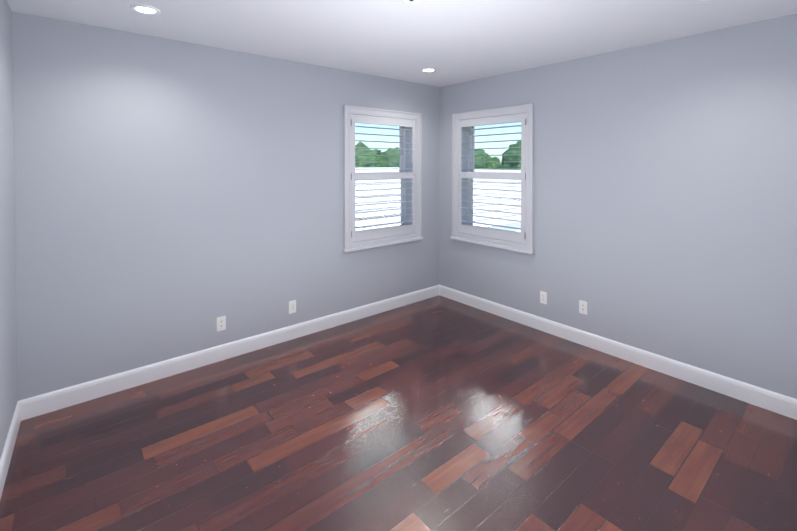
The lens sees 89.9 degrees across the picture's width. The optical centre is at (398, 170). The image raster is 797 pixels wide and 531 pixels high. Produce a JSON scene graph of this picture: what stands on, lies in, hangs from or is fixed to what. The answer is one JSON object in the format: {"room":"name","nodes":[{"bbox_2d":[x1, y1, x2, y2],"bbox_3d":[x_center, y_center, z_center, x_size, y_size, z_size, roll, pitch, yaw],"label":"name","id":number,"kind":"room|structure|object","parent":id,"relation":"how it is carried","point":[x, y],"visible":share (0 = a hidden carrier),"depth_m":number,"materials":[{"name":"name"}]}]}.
{"room":"empty room","nodes":[
{"label":"empty room","id":0,"kind":"room"},
{"bbox_2d":[0,0,17,457],"bbox_3d":[-1.272,0.325,0.820,0.270,2.600,4.120,-1,1,-38],"label":"wall","id":1,"kind":"structure","parent":0,"point":[8,367],"depth_m":2.29,"materials":[{"name":"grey paint"}]},
{"bbox_2d":[0,401,20,498],"bbox_3d":[-1.258,1.558,1.052,0.016,0.127,3.800,-1,1,-38],"label":"baseboard","id":2,"kind":"structure","parent":1,"relation":"attached to","point":[6,455],"depth_m":2.20,"materials":[{"name":"white wood"}]},
{"bbox_2d":[12,11,439,400],"bbox_3d":[-1.046,0.279,3.865,4.380,2.600,0.270,-1,1,-40],"label":"wall","id":3,"kind":"structure","parent":0,"point":[174,198],"depth_m":3.11,"materials":[{"name":"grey paint"}]},
{"bbox_2d":[217,316,225,331],"bbox_3d":[-1.479,1.281,3.331,0.072,0.117,0.014,-1,1,-40],"label":"outlet","id":4,"kind":"object","parent":3,"relation":"attached to","point":[221,323],"visible":1,"depth_m":3.33,"materials":[{"name":"white plastic"}]},
{"bbox_2d":[19,285,438,420],"bbox_3d":[-0.954,1.517,3.774,3.840,0.127,0.016,-1,1,-40],"label":"baseboard","id":5,"kind":"structure","parent":3,"relation":"attached to","point":[41,404],"depth_m":3.20,"materials":[{"name":"white wood"}]},
{"bbox_2d":[289,300,295,313],"bbox_3d":[-0.993,1.281,3.742,0.072,0.117,0.009,-1,1,-40],"label":"duplex electrical outlet","id":6,"kind":"object","parent":3,"relation":"attached to","point":[292,306],"visible":1,"depth_m":3.74,"materials":[{"name":"white plastic"}]},
{"bbox_2d":[342,105,422,251],"bbox_3d":[-0.212,0.079,4.498,1.094,1.499,0.275,-1,1,-40],"label":"window","id":7,"kind":"structure","parent":3,"relation":"in","point":[409,175],"depth_m":4.46,"materials":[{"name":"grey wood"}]},
{"bbox_2d":[0,295,796,530],"bbox_3d":[0.146,1.679,2.229,4.680,0.150,4.340,-1,1,-40],"label":"floor","id":8,"kind":"structure","parent":0,"point":[438,413],"depth_m":2.32,"materials":[{"name":"brown wood"}]},
{"bbox_2d":[7,0,796,86],"bbox_3d":[0.146,-1.071,2.188,4.680,0.150,4.340,-1,1,-40],"label":"ceiling","id":9,"kind":"structure","parent":0,"point":[451,42],"depth_m":2.79,"materials":[{"name":"paint"}]},
{"bbox_2d":[130,4,159,14],"bbox_3d":[-1.571,-0.996,2.479,0.158,0.008,0.158,-1,1,-40],"label":"recessed light","id":10,"kind":"object","parent":9,"relation":"in","point":[145,9],"visible":0.98,"depth_m":2.47,"materials":[{"name":"white"}]},
{"bbox_2d":[403,0,419,2],"bbox_3d":[0.074,-0.980,2.259,0.128,0.034,0.128,-1,1,-40],"label":"smoke detector","id":11,"kind":"object","parent":9,"relation":"attached to","point":[411,1],"visible":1,"depth_m":2.27,"materials":[{"name":"white plastic"}]},
{"bbox_2d":[421,68,435,71],"bbox_3d":[0.308,-1.020,4.066,0.158,0.008,0.158,-1,1,-40],"label":"recessed light","id":12,"kind":"object","parent":9,"relation":"in","point":[428,70],"visible":1,"depth_m":4.06,"materials":[{"name":"white"}]},
{"bbox_2d":[439,14,796,398],"bbox_3d":[1.923,0.284,3.521,0.270,2.600,4.070,-1,1,-40],"label":"wall","id":13,"kind":"structure","parent":0,"point":[665,198],"depth_m":3.12,"materials":[{"name":"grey paint"}]},
{"bbox_2d":[450,104,534,254],"bbox_3d":[1.078,0.080,4.452,0.275,1.499,1.094,-1,1,-40],"label":"window","id":14,"kind":"structure","parent":13,"relation":"in","point":[464,175],"depth_m":4.40,"materials":[{"name":"white wood"}]},
{"bbox_2d":[540,291,546,303],"bbox_3d":[1.423,1.250,3.916,0.009,0.117,0.072,-1,1,-40],"label":"duplex electrical outlet","id":15,"kind":"object","parent":13,"relation":"attached to","point":[543,297],"visible":1,"depth_m":3.91,"materials":[{"name":"white plastic"}]},
{"bbox_2d":[579,300,586,314],"bbox_3d":[1.671,1.243,3.615,0.014,0.117,0.072,-1,1,-40],"label":"outlet","id":16,"kind":"object","parent":13,"relation":"attached to","point":[582,307],"visible":1,"depth_m":3.61,"materials":[{"name":"white plastic"}]},
{"bbox_2d":[439,285,796,419],"bbox_3d":[1.727,1.520,3.551,0.016,0.127,3.800,-1,1,-40],"label":"baseboard","id":17,"kind":"structure","parent":13,"relation":"attached to","point":[778,403],"depth_m":3.22,"materials":[{"name":"white wood"}]},
{"label":"outside","id":18,"kind":"structure","parent":0,"visible":0},
{"bbox_3d":[1.756,4.549,19.148,140.000,0.200,140.000,-1,1,-40],"label":"ground","id":19,"kind":"structure","parent":18,"visible":0},
{"bbox_2d":[355,141,398,167],"bbox_3d":[-1.624,1.328,23.739,5.350,6.102,3.938,-1,1,-40],"label":"tree","id":20,"kind":"object","parent":19,"relation":"on","point":[362,158],"depth_m":22.81,"materials":[{"name":"green plant"}]},
{"bbox_2d":[355,167,520,231],"bbox_3d":[-4.330,2.284,8.782,14.300,4.643,7.920,-1,1,-40],"label":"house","id":21,"kind":"structure","parent":19,"relation":"on","point":[373,193],"depth_m":9.64,"materials":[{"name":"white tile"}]},
{"bbox_2d":[474,149,501,169],"bbox_3d":[6.876,1.084,35.486,6.594,6.235,6.914,-1,1,-40],"label":"tree","id":22,"kind":"object","parent":19,"relation":"on","point":[485,165],"depth_m":33.48,"materials":[{"name":"green plant"}]},
{"bbox_2d":[473,169,520,232],"bbox_3d":[8.525,2.293,13.042,9.920,4.496,18.900,-1,1,-40],"label":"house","id":23,"kind":"structure","parent":19,"relation":"on","point":[500,185],"depth_m":15.76,"materials":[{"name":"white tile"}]},
{"bbox_2d":[493,141,520,169],"bbox_3d":[9.838,0.958,28.932,5.992,6.686,5.860,-1,1,-40],"label":"tree","id":24,"kind":"object","parent":19,"relation":"on","point":[512,159],"depth_m":27.93,"materials":[{"name":"green plant"}]}
]}

